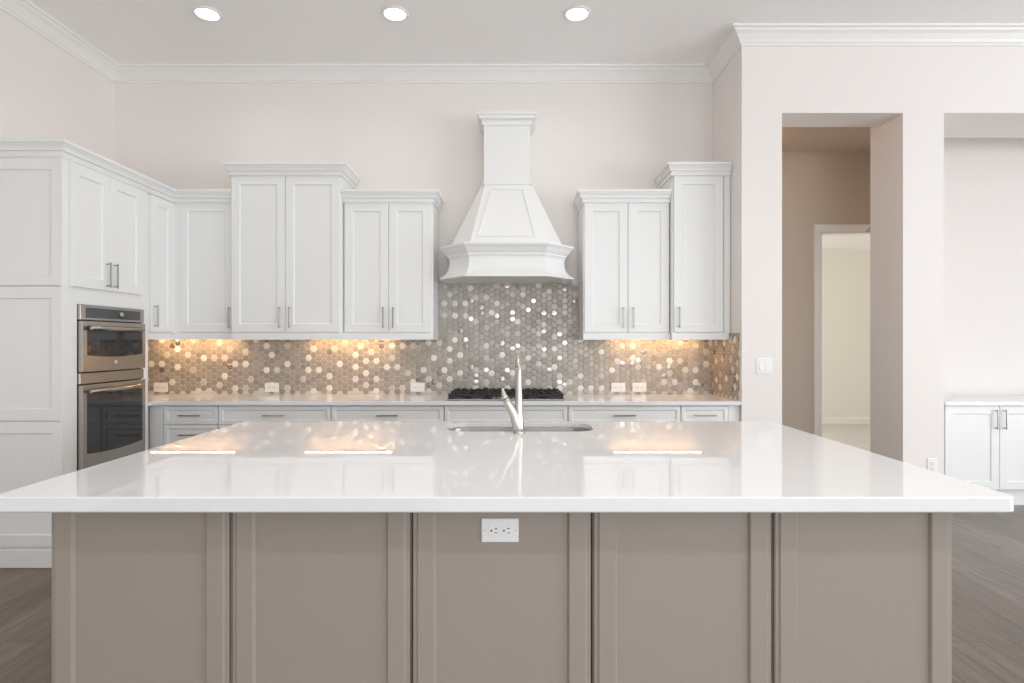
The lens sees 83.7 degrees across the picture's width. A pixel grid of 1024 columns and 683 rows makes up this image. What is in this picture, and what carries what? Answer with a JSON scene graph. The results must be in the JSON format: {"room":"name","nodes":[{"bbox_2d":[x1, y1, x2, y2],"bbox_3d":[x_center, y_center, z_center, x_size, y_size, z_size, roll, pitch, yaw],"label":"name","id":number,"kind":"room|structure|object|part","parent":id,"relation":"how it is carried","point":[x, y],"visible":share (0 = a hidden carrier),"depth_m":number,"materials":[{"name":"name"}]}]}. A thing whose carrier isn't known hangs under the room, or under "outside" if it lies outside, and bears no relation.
{"room":"kitchen","nodes":[
{"label":"kitchen","id":0,"kind":"room"},
{"bbox_2d":[0,9,114,160],"bbox_3d":[-3.510,-0.492,0.000,0.150,3.721,10.200,0,0,0],"label":"wall","id":1,"kind":"structure","parent":0,"point":[46,91],"depth_m":4.24,"materials":[{"name":"paint"}]},
{"bbox_2d":[148,179,175,339],"bbox_3d":[-3.049,-0.613,4.440,0.770,1.196,0.336,0,0,0],"label":"upper cabinet","id":2,"kind":"object","parent":1,"relation":"attached to","point":[161,212],"visible":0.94,"depth_m":4.41,"materials":[{"name":"wood"}]},
{"bbox_3d":[-2.682,-0.192,4.316,0.035,0.168,0.010,0,0,0],"label":"handle","id":3,"kind":"part","parent":2,"relation":"part of","materials":[{"name":"metal"}]},
{"bbox_3d":[-2.727,-0.041,4.441,0.018,0.052,0.335,0,0,0],"label":"light rail","id":4,"kind":"part","parent":2,"relation":"part of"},
{"bbox_3d":[-2.712,-0.588,4.419,0.009,0.892,0.136,0,0,0],"label":"panel","id":5,"kind":"part","parent":2,"relation":"part of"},
{"bbox_3d":[-2.695,-1.162,4.431,0.046,0.098,0.318,0,0,0],"label":"crown moulding","id":6,"kind":"part","parent":2,"relation":"part of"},
{"bbox_2d":[115,83,712,333],"bbox_3d":[-0.848,-0.492,5.025,5.174,3.721,0.150,0,0,0],"label":"wall","id":7,"kind":"structure","parent":0,"point":[176,135],"depth_m":4.95,"materials":[{"name":"paint"}]},
{"bbox_2d":[173,189,231,339],"bbox_3d":[-2.483,-0.613,4.741,0.503,1.196,0.394,0,0,0],"label":"upper cabinet","id":8,"kind":"object","parent":7,"relation":"attached to","point":[202,216],"visible":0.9,"depth_m":4.59,"materials":[{"name":"wood"}]},
{"bbox_3d":[-2.483,-0.041,4.599,0.503,0.052,0.018,0,0,0],"label":"light rail","id":9,"kind":"part","parent":8,"relation":"part of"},
{"bbox_3d":[-2.474,-1.162,4.567,0.485,0.098,0.046,0,0,0],"label":"crown moulding","id":10,"kind":"part","parent":8,"relation":"part of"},
{"bbox_3d":[-2.454,-0.593,4.604,0.296,0.902,0.009,0,0,0],"label":"panel","id":11,"kind":"part","parent":8,"relation":"part of","materials":[{"name":"wood"}]},
{"bbox_3d":[-2.262,-0.192,4.574,0.010,0.168,0.035,0,0,0],"label":"handle","id":12,"kind":"part","parent":8,"relation":"part of","materials":[{"name":"metal"}]},
{"bbox_2d":[222,162,359,339],"bbox_3d":[-1.794,-0.714,4.716,0.965,1.398,0.444,0,0,0],"label":"upper cabinet","id":13,"kind":"object","parent":7,"relation":"attached to","point":[287,218],"visible":0.98,"depth_m":4.55,"materials":[{"name":"wood"}]},
{"bbox_3d":[-2.015,-0.694,4.550,0.426,1.240,0.020,0,0,0],"label":"door","id":14,"kind":"part","parent":13,"relation":"part of","materials":[{"name":"wood"}]},
{"bbox_3d":[-2.015,-0.694,4.553,0.290,1.104,0.009,0,0,0],"label":"panel","id":15,"kind":"part","parent":13,"relation":"part of","materials":[{"name":"wood"}]},
{"bbox_3d":[-1.794,-0.041,4.575,0.873,0.052,0.070,0,0,0],"label":"light rail","id":16,"kind":"part","parent":13,"relation":"part of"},
{"bbox_3d":[-1.760,-0.192,4.524,0.010,0.168,0.035,0,0,0],"label":"handle","id":17,"kind":"part","parent":13,"relation":"part of","materials":[{"name":"metal"}]},
{"bbox_3d":[-1.794,-1.364,4.716,0.965,0.098,0.444,0,0,0],"label":"crown moulding","id":18,"kind":"part","parent":13,"relation":"part of","materials":[{"name":"wood"}]},
{"bbox_3d":[-1.583,-0.694,4.550,0.430,1.240,0.020,0,0,0],"label":"door","id":19,"kind":"part","parent":13,"relation":"part of","materials":[{"name":"wood"}]},
{"bbox_3d":[-1.583,-0.694,4.553,0.294,1.104,0.009,0,0,0],"label":"panel","id":20,"kind":"part","parent":13,"relation":"part of","materials":[{"name":"wood"}]},
{"bbox_2d":[341,189,443,339],"bbox_3d":[-0.972,-0.613,4.741,0.767,1.196,0.394,0,0,0],"label":"upper cabinet","id":21,"kind":"object","parent":7,"relation":"attached to","point":[391,235],"visible":1,"depth_m":4.59,"materials":[{"name":"wood"}]},
{"bbox_3d":[-1.166,-0.593,4.600,0.348,1.038,0.020,0,0,0],"label":"door","id":22,"kind":"part","parent":21,"relation":"part of","materials":[{"name":"wood"}]},
{"bbox_3d":[-1.166,-0.593,4.604,0.212,0.902,0.009,0,0,0],"label":"panel","id":23,"kind":"part","parent":21,"relation":"part of","materials":[{"name":"wood"}]},
{"bbox_3d":[-1.030,-0.192,4.574,0.010,0.168,0.035,0,0,0],"label":"handle","id":24,"kind":"part","parent":21,"relation":"part of","materials":[{"name":"metal"}]},
{"bbox_3d":[-0.995,-0.041,4.764,0.721,0.052,0.348,0,0,0],"label":"light rail","id":25,"kind":"part","parent":21,"relation":"part of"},
{"bbox_3d":[-0.972,-1.162,4.741,0.767,0.098,0.394,0,0,0],"label":"crown moulding","id":26,"kind":"part","parent":21,"relation":"part of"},
{"bbox_3d":[-0.950,-0.192,4.574,0.010,0.168,0.035,0,0,0],"label":"handle","id":27,"kind":"part","parent":21,"relation":"part of","materials":[{"name":"metal"}]},
{"bbox_3d":[-0.820,-0.593,4.600,0.336,1.038,0.020,0,0,0],"label":"door","id":28,"kind":"part","parent":21,"relation":"part of","materials":[{"name":"wood"}]},
{"bbox_3d":[-0.820,-0.593,4.604,0.200,0.902,0.009,0,0,0],"label":"panel","id":29,"kind":"part","parent":21,"relation":"part of","materials":[{"name":"wood"}]},
{"bbox_2d":[148,282,711,393],"bbox_3d":[-0.848,-0.032,4.944,5.171,0.969,0.012,0,0,0],"label":"backsplash","id":30,"kind":"structure","parent":7,"relation":"attached to","point":[483,327],"depth_m":4.94,"materials":[{"name":"tile"}]},
{"bbox_2d":[154,383,167,391],"bbox_3d":[-3.031,0.396,4.934,0.122,0.079,0.009,0,0,0],"label":"power outlet","id":31,"kind":"object","parent":30,"relation":"attached to","point":[158,387],"visible":1,"depth_m":4.93,"materials":[{"name":"white plastic"}]},
{"bbox_2d":[156,385,164,388],"bbox_3d":[-3.031,0.396,4.932,0.072,0.035,0.004,0,0,0],"label":"receptacle","id":32,"kind":"object","parent":31,"relation":"attached to","point":[157,386],"depth_m":4.93,"materials":[{"name":"white plastic"}]},
{"bbox_2d":[265,383,278,391],"bbox_3d":[-2.072,0.396,4.934,0.122,0.079,0.009,0,0,0],"label":"power outlet","id":33,"kind":"object","parent":30,"relation":"attached to","point":[269,387],"visible":1,"depth_m":4.93,"materials":[{"name":"white plastic"}]},
{"bbox_2d":[268,385,275,388],"bbox_3d":[-2.072,0.396,4.932,0.072,0.035,0.004,0,0,0],"label":"receptacle","id":34,"kind":"object","parent":33,"relation":"attached to","point":[269,386],"depth_m":4.93,"materials":[{"name":"white plastic"}]},
{"bbox_2d":[410,383,424,391],"bbox_3d":[-0.815,0.396,4.934,0.122,0.079,0.009,0,0,0],"label":"power outlet","id":35,"kind":"object","parent":30,"relation":"attached to","point":[414,387],"visible":1,"depth_m":4.93,"materials":[{"name":"white plastic"}]},
{"bbox_2d":[413,385,421,388],"bbox_3d":[-0.815,0.396,4.932,0.072,0.035,0.004,0,0,0],"label":"receptacle","id":36,"kind":"object","parent":35,"relation":"attached to","point":[414,386],"depth_m":4.93,"materials":[{"name":"white plastic"}]},
{"bbox_2d":[611,383,624,391],"bbox_3d":[0.917,0.396,4.934,0.122,0.079,0.009,0,0,0],"label":"power outlet","id":37,"kind":"object","parent":30,"relation":"attached to","point":[615,387],"visible":1,"depth_m":4.93,"materials":[{"name":"white plastic"}]},
{"bbox_2d":[614,385,622,388],"bbox_3d":[0.917,0.396,4.932,0.072,0.035,0.004,0,0,0],"label":"receptacle","id":38,"kind":"object","parent":37,"relation":"attached to","point":[615,386],"depth_m":4.93,"materials":[{"name":"white plastic"}]},
{"bbox_2d":[632,383,645,391],"bbox_3d":[1.099,0.396,4.934,0.122,0.079,0.009,0,0,0],"label":"power outlet","id":39,"kind":"object","parent":30,"relation":"attached to","point":[636,387],"visible":1,"depth_m":4.93,"materials":[{"name":"white plastic"}]},
{"bbox_2d":[635,385,643,388],"bbox_3d":[1.099,0.396,4.932,0.072,0.035,0.004,0,0,0],"label":"receptacle","id":40,"kind":"object","parent":39,"relation":"attached to","point":[636,386],"depth_m":4.93,"materials":[{"name":"white plastic"}]},
{"bbox_2d":[440,111,573,283],"bbox_3d":[-0.041,-1.172,4.633,1.068,1.356,0.609,0,0,0],"label":"range hood","id":41,"kind":"object","parent":7,"relation":"attached to","point":[506,236],"visible":1,"depth_m":4.54,"materials":[{"name":"wood"}]},
{"bbox_3d":[-0.041,-1.024,4.524,0.458,0.422,0.191,0,0,0],"label":"panel moulding","id":42,"kind":"part","parent":41,"relation":"part of","materials":[{"name":"wood"}]},
{"bbox_3d":[-0.041,-1.802,4.763,0.480,0.096,0.348,0,0,0],"label":"crown moulding","id":43,"kind":"part","parent":41,"relation":"part of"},
{"bbox_2d":[573,189,671,339],"bbox_3d":[0.897,-0.613,4.741,0.742,1.196,0.394,0,0,0],"label":"upper cabinet","id":44,"kind":"object","parent":7,"relation":"attached to","point":[623,234],"visible":1,"depth_m":4.59,"materials":[{"name":"wood"}]},
{"bbox_3d":[0.755,-0.593,4.600,0.347,1.038,0.020,0,0,0],"label":"door","id":45,"kind":"part","parent":44,"relation":"part of","materials":[{"name":"wood"}]},
{"bbox_3d":[0.755,-0.593,4.604,0.211,0.902,0.009,0,0,0],"label":"panel","id":46,"kind":"part","parent":44,"relation":"part of","materials":[{"name":"wood"}]},
{"bbox_3d":[0.897,-1.162,4.741,0.742,0.098,0.394,0,0,0],"label":"crown moulding","id":47,"kind":"part","parent":44,"relation":"part of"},
{"bbox_3d":[0.920,-0.041,4.764,0.696,0.052,0.348,0,0,0],"label":"light rail","id":48,"kind":"part","parent":44,"relation":"part of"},
{"bbox_3d":[1.097,-0.593,4.600,0.327,1.038,0.020,0,0,0],"label":"door","id":49,"kind":"part","parent":44,"relation":"part of","materials":[{"name":"wood"}]},
{"bbox_3d":[1.097,-0.593,4.604,0.191,0.902,0.009,0,0,0],"label":"panel","id":50,"kind":"part","parent":44,"relation":"part of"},
{"bbox_2d":[0,424,1023,682],"bbox_3d":[2.300,1.428,2.200,11.800,0.120,14.800,0,0,0],"label":"floor","id":51,"kind":"structure","parent":0,"point":[988,548],"depth_m":2.96,"materials":[{"name":"brown wood"}]},
{"bbox_2d":[0,138,153,567],"bbox_3d":[-3.049,0.079,3.840,0.770,2.579,0.862,0,0,0],"label":"tall cabinet","id":52,"kind":"object","parent":51,"relation":"on","point":[74,225],"visible":0.72,"depth_m":3.46,"materials":[{"name":"wood"}]},
{"bbox_3d":[-3.082,0.864,3.470,0.592,0.611,0.010,0,0,0],"label":"panel","id":53,"kind":"part","parent":52,"relation":"part of","materials":[{"name":"wood"}]},
{"bbox_3d":[-3.082,0.073,3.470,0.592,0.667,0.010,0,0,0],"label":"panel","id":54,"kind":"part","parent":52,"relation":"part of","materials":[{"name":"wood"}]},
{"bbox_3d":[-3.082,-0.725,3.470,0.592,0.628,0.010,0,0,0],"label":"panel","id":55,"kind":"part","parent":52,"relation":"part of","materials":[{"name":"wood"}]},
{"bbox_3d":[-3.082,1.312,3.463,0.702,0.113,0.025,0,0,0],"label":"rail","id":56,"kind":"part","parent":52,"relation":"part of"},
{"bbox_3d":[-3.082,0.864,3.466,0.702,0.755,0.021,0,0,0],"label":"panel","id":57,"kind":"part","parent":52,"relation":"part of","materials":[{"name":"wood"}]},
{"bbox_3d":[-3.082,0.073,3.466,0.702,0.811,0.021,0,0,0],"label":"panel","id":58,"kind":"part","parent":52,"relation":"part of","materials":[{"name":"wood"}]},
{"bbox_3d":[-3.082,-0.725,3.466,0.702,0.772,0.021,0,0,0],"label":"panel","id":59,"kind":"part","parent":52,"relation":"part of","materials":[{"name":"wood"}]},
{"bbox_3d":[-3.053,-1.162,3.840,0.762,0.098,0.862,0,0,0],"label":"crown moulding","id":60,"kind":"part","parent":52,"relation":"part of","materials":[{"name":"wood"}]},
{"bbox_3d":[-2.708,-0.721,3.671,0.020,0.762,0.336,0,0,0],"label":"door","id":61,"kind":"part","parent":52,"relation":"part of","materials":[{"name":"wood"}]},
{"bbox_3d":[-2.712,-0.721,3.671,0.009,0.626,0.200,0,0,0],"label":"panel","id":62,"kind":"part","parent":52,"relation":"part of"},
{"bbox_3d":[-2.728,0.127,3.863,0.021,2.483,0.816,0,0,0],"label":"frame","id":63,"kind":"part","parent":52,"relation":"part of","materials":[{"name":"wood"}]},
{"bbox_3d":[-2.682,-0.442,3.807,0.035,0.168,0.010,0,0,0],"label":"handle","id":64,"kind":"part","parent":52,"relation":"part of","materials":[{"name":"metal"}]},
{"bbox_2d":[77,304,144,470],"bbox_3d":[-2.959,0.338,3.888,0.638,1.141,0.620,0,0,0],"label":"double wall oven","id":65,"kind":"object","parent":52,"relation":"in","point":[110,340],"visible":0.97,"depth_m":3.82,"materials":[{"name":"silver metal"}]},
{"bbox_3d":[-2.724,-0.184,3.888,0.048,0.097,0.620,0,0,0],"label":"control panel","id":66,"kind":"part","parent":65,"relation":"part of","materials":[{"name":"silver metal"}]},
{"bbox_3d":[-2.682,-0.442,3.875,0.035,0.168,0.010,0,0,0],"label":"handle","id":67,"kind":"part","parent":52,"relation":"part of","materials":[{"name":"metal"}]},
{"bbox_3d":[-2.712,-0.721,4.011,0.009,0.626,0.200,0,0,0],"label":"panel","id":68,"kind":"part","parent":52,"relation":"part of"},
{"bbox_3d":[-2.708,-0.721,4.011,0.020,0.762,0.336,0,0,0],"label":"door","id":69,"kind":"part","parent":52,"relation":"part of","materials":[{"name":"wood"}]},
{"bbox_2d":[52,513,231,682],"bbox_3d":[-1.162,0.935,2.140,0.561,0.866,0.720,0,0,0],"label":"panel","id":70,"kind":"object","parent":51,"relation":"on","point":[137,597],"visible":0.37,"depth_m":1.79,"materials":[{"name":"wood"}]},
{"bbox_2d":[148,405,164,449],"bbox_3d":[-3.048,0.926,4.657,0.772,0.883,0.582,0,0,0],"label":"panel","id":71,"kind":"object","parent":51,"relation":"on","point":[156,424],"visible":0.11,"depth_m":4.37,"materials":[{"name":"wood"}]},
{"bbox_2d":[164,405,219,444],"bbox_3d":[-2.450,0.926,4.637,0.416,0.883,0.622,0,0,0],"label":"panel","id":72,"kind":"object","parent":51,"relation":"on","point":[181,422],"visible":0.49,"depth_m":4.37,"materials":[{"name":"wood"}]},
{"bbox_3d":[-2.450,0.786,4.373,0.347,0.236,0.009,0,0,0],"label":"panel","id":73,"kind":"part","parent":72,"relation":"part of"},
{"bbox_3d":[-2.450,0.562,4.373,0.347,0.073,0.009,0,0,0],"label":"panel","id":74,"kind":"part","parent":72,"relation":"part of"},
{"bbox_3d":[-2.450,0.786,4.370,0.411,0.300,0.020,0,0,0],"label":"drawer","id":75,"kind":"part","parent":72,"relation":"part of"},
{"bbox_3d":[-2.450,0.562,4.370,0.411,0.137,0.020,0,0,0],"label":"drawer","id":76,"kind":"part","parent":72,"relation":"part of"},
{"bbox_2d":[219,405,331,428],"bbox_3d":[-1.810,0.926,4.637,0.858,0.883,0.622,0,0,0],"label":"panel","id":77,"kind":"object","parent":51,"relation":"on","point":[229,415],"visible":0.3,"depth_m":4.37,"materials":[{"name":"wood"}]},
{"bbox_3d":[-1.810,0.562,4.373,0.789,0.073,0.009,0,0,0],"label":"panel","id":78,"kind":"part","parent":77,"relation":"part of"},
{"bbox_2d":[232,513,412,682],"bbox_3d":[-0.597,0.935,2.140,0.561,0.866,0.720,0,0,0],"label":"panel","id":79,"kind":"object","parent":51,"relation":"on","point":[317,597],"visible":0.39,"depth_m":1.79,"materials":[{"name":"wood"}]},
{"bbox_2d":[332,405,444,420],"bbox_3d":[-0.949,0.926,4.637,0.859,0.883,0.622,0,0,0],"label":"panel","id":80,"kind":"object","parent":51,"relation":"on","point":[339,412],"visible":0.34,"depth_m":4.37,"materials":[{"name":"wood"}]},
{"bbox_3d":[-0.949,0.562,4.373,0.790,0.073,0.009,0,0,0],"label":"panel","id":81,"kind":"part","parent":80,"relation":"part of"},
{"bbox_2d":[148,394,740,405],"bbox_3d":[-0.848,0.469,4.606,5.172,0.030,0.662,0,0,0],"label":"countertop","id":82,"kind":"structure","parent":80,"relation":"on","point":[153,399],"depth_m":4.40,"materials":[{"name":"stone"}]},
{"bbox_2d":[447,388,564,400],"bbox_3d":[-0.047,0.425,4.635,0.910,0.056,0.510,0,0,0],"label":"gas cooktop","id":83,"kind":"object","parent":82,"relation":"in","point":[458,394],"visible":0.9,"depth_m":4.44,"materials":[{"name":"black metal"}]},
{"bbox_2d":[413,513,590,682],"bbox_3d":[-0.032,0.935,2.140,0.561,0.866,0.720,0,0,0],"label":"panel","id":84,"kind":"object","parent":51,"relation":"on","point":[484,612],"visible":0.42,"depth_m":1.79,"materials":[{"name":"wood"}]},
{"bbox_2d":[481,518,518,541],"bbox_3d":[-0.037,0.590,1.786,0.116,0.074,0.009,0,0,0],"label":"power outlet","id":85,"kind":"object","parent":84,"relation":"attached to","point":[492,529],"visible":1,"depth_m":1.78,"materials":[{"name":"white plastic"}]},
{"bbox_2d":[488,525,511,535],"bbox_3d":[-0.037,0.590,1.784,0.072,0.035,0.004,0,0,0],"label":"receptacle","id":86,"kind":"object","parent":85,"relation":"attached to","point":[493,530],"depth_m":1.78,"materials":[{"name":"white plastic"}]},
{"bbox_2d":[445,405,567,420],"bbox_3d":[-0.045,0.926,4.654,0.942,0.883,0.588,0,0,0],"label":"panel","id":87,"kind":"object","parent":51,"relation":"on","point":[452,412],"visible":0.22,"depth_m":4.37,"materials":[{"name":"wood"}]},
{"bbox_3d":[-0.045,0.562,4.373,0.873,0.073,0.009,0,0,0],"label":"panel","id":88,"kind":"part","parent":87,"relation":"part of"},
{"bbox_2d":[568,405,679,420],"bbox_3d":[0.858,0.926,4.637,0.858,0.883,0.622,0,0,0],"label":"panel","id":89,"kind":"object","parent":51,"relation":"on","point":[575,412],"visible":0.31,"depth_m":4.37,"materials":[{"name":"wood"}]},
{"bbox_3d":[0.858,0.562,4.373,0.789,0.073,0.009,0,0,0],"label":"panel","id":90,"kind":"part","parent":89,"relation":"part of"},
{"bbox_2d":[591,513,770,682],"bbox_3d":[0.533,0.935,2.140,0.561,0.866,0.720,0,0,0],"label":"panel","id":91,"kind":"object","parent":51,"relation":"on","point":[676,597],"visible":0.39,"depth_m":1.79,"materials":[{"name":"wood"}]},
{"bbox_2d":[680,405,738,420],"bbox_3d":[1.512,0.926,4.637,0.445,0.883,0.622,0,0,0],"label":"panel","id":92,"kind":"object","parent":51,"relation":"on","point":[687,412],"visible":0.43,"depth_m":4.36,"materials":[{"name":"wood"}]},
{"bbox_3d":[1.470,0.562,4.373,0.291,0.073,0.009,0,0,0],"label":"panel","id":93,"kind":"part","parent":92,"relation":"part of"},
{"bbox_2d":[771,513,951,682],"bbox_3d":[1.098,0.935,2.140,0.561,0.866,0.720,0,0,0],"label":"panel","id":94,"kind":"object","parent":51,"relation":"on","point":[856,597],"visible":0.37,"depth_m":1.79,"materials":[{"name":"wood"}]},
{"bbox_2d":[944,405,1023,504],"bbox_3d":[4.032,0.948,5.012,0.915,0.840,0.632,0,0,0],"label":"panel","id":95,"kind":"object","parent":51,"relation":"on","point":[984,445],"visible":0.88,"depth_m":4.74,"materials":[{"name":"wood"}]},
{"bbox_3d":[3.807,0.879,4.740,0.448,0.692,0.020,0,0,0],"label":"door","id":96,"kind":"part","parent":95,"relation":"part of","materials":[{"name":"wood"}]},
{"bbox_3d":[3.807,0.879,4.744,0.312,0.556,0.009,0,0,0],"label":"panel","id":97,"kind":"part","parent":95,"relation":"part of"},
{"bbox_3d":[3.997,0.643,4.713,0.010,0.165,0.035,0,0,0],"label":"handle","id":98,"kind":"part","parent":95,"relation":"part of","materials":[{"name":"metal"}]},
{"bbox_3d":[4.069,0.643,4.713,0.010,0.165,0.035,0,0,0],"label":"handle","id":99,"kind":"part","parent":95,"relation":"part of","materials":[{"name":"metal"}]},
{"bbox_3d":[4.260,0.879,4.740,0.452,0.692,0.020,0,0,0],"label":"door","id":100,"kind":"part","parent":95,"relation":"part of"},
{"bbox_3d":[4.260,0.879,4.744,0.316,0.556,0.009,0,0,0],"label":"panel","id":101,"kind":"part","parent":95,"relation":"part of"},
{"bbox_3d":[-0.032,0.935,2.835,2.824,0.866,0.660,0,0,0],"label":"sink base","id":102,"kind":"object","parent":51,"relation":"on","visible":0},
{"bbox_2d":[0,421,1013,512],"bbox_3d":[-0.026,0.477,2.463,3.008,0.046,1.590,0,0,0],"label":"countertop","id":103,"kind":"structure","parent":102,"relation":"on","point":[246,466],"depth_m":1.92,"materials":[{"name":"stone"}]},
{"bbox_2d":[501,353,524,433],"bbox_3d":[0.005,0.256,2.926,0.115,0.396,0.250,0,0,0],"label":"kitchen faucet","id":104,"kind":"object","parent":103,"relation":"on","point":[515,412],"visible":1,"depth_m":2.81,"materials":[{"name":"silver metal"}]},
{"bbox_3d":[-0.035,0.258,2.820,0.035,0.058,0.036,0,0,0],"label":"lever","id":105,"kind":"part","parent":104,"relation":"part of","materials":[{"name":"silver metal"}]},
{"bbox_3d":[0.003,0.361,2.828,0.102,0.175,0.052,0,0,0],"label":"handle stem","id":106,"kind":"part","parent":104,"relation":"part of","materials":[{"name":"silver metal"}]},
{"bbox_3d":[0.034,0.252,2.907,0.052,0.388,0.206,0,0,0],"label":"spout","id":107,"kind":"part","parent":104,"relation":"part of","materials":[{"name":"silver metal"}]},
{"bbox_2d":[449,427,589,431],"bbox_3d":[0.042,0.572,3.038,0.824,0.190,0.365,0,0,0],"label":"sink","id":108,"kind":"object","parent":103,"relation":"in","point":[465,429],"visible":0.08,"depth_m":3.19,"materials":[{"name":"metal"}]},
{"bbox_3d":[4.950,0.948,5.012,0.915,0.840,0.632,0,0,0],"label":"cabinet","id":109,"kind":"object","parent":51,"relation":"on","visible":0},
{"bbox_2d":[944,395,1023,405],"bbox_3d":[4.500,0.512,5.014,1.870,0.030,0.629,0,0,0],"label":"countertop","id":110,"kind":"structure","parent":109,"relation":"on","point":[949,400],"depth_m":4.82,"materials":[{"name":"stone"}]},
{"bbox_2d":[29,0,1023,63],"bbox_3d":[2.300,-2.413,0.200,11.800,0.120,10.800,0,0,0],"label":"ceiling","id":111,"kind":"structure","parent":0,"point":[126,31],"depth_m":4.25,"materials":[{"name":"paint"}]},
{"bbox_2d":[191,5,222,21],"bbox_3d":[-2.185,-2.347,4.100,0.200,0.012,0.200,0,0,0],"label":"recessed light","id":112,"kind":"object","parent":111,"relation":"in","point":[206,13],"visible":1,"depth_m":4.09,"materials":[{"name":"paint"}]},
{"bbox_2d":[381,5,408,21],"bbox_3d":[-0.838,-2.347,4.100,0.200,0.012,0.200,0,0,0],"label":"recessed light","id":113,"kind":"object","parent":111,"relation":"in","point":[395,13],"visible":1,"depth_m":4.09,"materials":[{"name":"paint"}]},
{"bbox_2d":[563,5,590,21],"bbox_3d":[0.466,-2.347,4.100,0.200,0.012,0.200,0,0,0],"label":"recessed light","id":114,"kind":"object","parent":111,"relation":"in","point":[576,13],"visible":1,"depth_m":4.09,"materials":[{"name":"paint"}]},
{"bbox_2d":[713,46,781,424],"bbox_3d":[1.891,-0.492,4.965,0.305,3.721,1.270,0,0,0],"label":"wall","id":115,"kind":"structure","parent":0,"point":[747,94],"depth_m":4.33,"materials":[{"name":"paint"}]},
{"bbox_2d":[0,0,1023,82],"bbox_3d":[2.232,-2.294,0.025,11.336,0.118,9.850,0,0,0],"label":"trim","id":116,"kind":"structure","parent":115,"relation":"attached to","point":[738,35],"depth_m":4.85,"materials":[{"name":"paint"}]},
{"bbox_2d":[654,162,732,339],"bbox_3d":[1.480,-0.714,4.716,0.511,1.398,0.444,0,0,0],"label":"upper cabinet","id":117,"kind":"object","parent":115,"relation":"attached to","point":[699,205],"visible":0.98,"depth_m":4.54,"materials":[{"name":"wood"}]},
{"bbox_3d":[1.324,-0.192,4.524,0.010,0.168,0.035,0,0,0],"label":"handle","id":118,"kind":"part","parent":117,"relation":"part of","materials":[{"name":"metal"}]},
{"bbox_3d":[1.480,-1.364,4.716,0.511,0.098,0.444,0,0,0],"label":"crown moulding","id":119,"kind":"part","parent":117,"relation":"part of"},
{"bbox_3d":[1.481,-0.694,4.550,0.390,1.240,0.020,0,0,0],"label":"door","id":120,"kind":"part","parent":117,"relation":"part of","materials":[{"name":"wood"}]},
{"bbox_3d":[1.481,-0.694,4.553,0.254,1.104,0.009,0,0,0],"label":"panel","id":121,"kind":"part","parent":117,"relation":"part of","materials":[{"name":"wood"}]},
{"bbox_3d":[1.498,-0.041,4.575,0.455,0.052,0.070,0,0,0],"label":"light rail","id":122,"kind":"part","parent":117,"relation":"part of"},
{"bbox_2d":[712,333,740,400],"bbox_3d":[1.733,0.194,4.646,0.011,0.519,0.594,0,0,0],"label":"backsplash","id":123,"kind":"structure","parent":115,"relation":"attached to","point":[726,354],"depth_m":4.59,"materials":[{"name":"tile"}]},
{"bbox_2d":[756,358,771,373],"bbox_3d":[1.908,0.185,4.324,0.120,0.120,0.011,0,0,0],"label":"light switch","id":124,"kind":"object","parent":115,"relation":"attached to","point":[763,365],"visible":1,"depth_m":4.32,"materials":[{"name":"white plastic"}]},
{"bbox_2d":[782,152,869,433],"bbox_3d":[2.800,-0.282,5.660,1.900,3.300,0.120,0,0,0],"label":"wall","id":125,"kind":"structure","parent":0,"point":[818,187],"depth_m":5.60,"materials":[{"name":"paint"}]},
{"bbox_2d":[813,224,869,436],"bbox_3d":[3.235,0.113,5.649,0.569,2.510,0.142,0,0,0],"label":"trim","id":126,"kind":"structure","parent":125,"relation":"attached to","point":[819,230],"depth_m":5.58,"materials":[{"name":"paint"}]},
{"bbox_2d":[782,127,869,151],"bbox_3d":[2.685,-1.894,5.162,1.670,0.076,0.875,0,0,0],"label":"ceiling","id":127,"kind":"structure","parent":0,"point":[794,139],"depth_m":5.26,"materials":[{"name":"paint"}]},
{"bbox_2d":[822,249,869,416],"bbox_3d":[3.850,-0.082,7.610,5.500,2.900,3.980,0,0,0],"label":"wall","id":128,"kind":"structure","parent":0,"point":[845,272],"depth_m":9.48,"materials":[{"name":"paint"}]},
{"bbox_2d":[822,417,869,423],"bbox_3d":[3.850,1.310,9.477,5.300,0.117,0.016,0,0,0],"label":"baseboard","id":129,"kind":"structure","parent":128,"relation":"attached to","point":[825,420],"depth_m":9.47,"materials":[{"name":"paint"}]},
{"bbox_2d":[822,234,869,248],"bbox_3d":[3.850,-1.582,7.660,5.500,0.100,3.880,0,0,0],"label":"ceiling","id":130,"kind":"structure","parent":0,"point":[828,242],"depth_m":8.85,"materials":[{"name":"paint"}]},
{"bbox_2d":[782,46,1023,137],"bbox_3d":[4.472,-2.042,4.596,4.856,0.623,0.533,0,0,0],"label":"wall","id":131,"kind":"structure","parent":0,"point":[823,86],"depth_m":4.33,"materials":[{"name":"paint"}]},
{"bbox_2d":[870,46,943,473],"bbox_3d":[3.222,-0.492,4.527,0.524,3.721,0.395,0,0,0],"label":"wall pier","id":132,"kind":"object","parent":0,"point":[907,151],"visible":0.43,"depth_m":4.33,"materials":[{"name":"paint"}]},
{"bbox_2d":[927,458,936,471],"bbox_3d":[3.179,0.943,4.325,0.074,0.118,0.009,0,0,0],"label":"power outlet","id":133,"kind":"object","parent":132,"relation":"attached to","point":[931,462],"visible":0.75,"depth_m":4.32,"materials":[{"name":"white plastic"}]},
{"bbox_2d":[930,461,934,470],"bbox_3d":[3.179,0.943,4.323,0.035,0.072,0.004,0,0,0],"label":"receptacle","id":134,"kind":"object","parent":133,"relation":"attached to","point":[932,463],"depth_m":4.32,"materials":[{"name":"white plastic"}]},
{"bbox_2d":[944,138,1023,394],"bbox_3d":[5.780,-0.492,5.405,4.439,3.721,0.150,0,0,0],"label":"wall niche","id":135,"kind":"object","parent":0,"point":[984,177],"depth_m":5.33,"materials":[{"name":"paint"}]}
]}

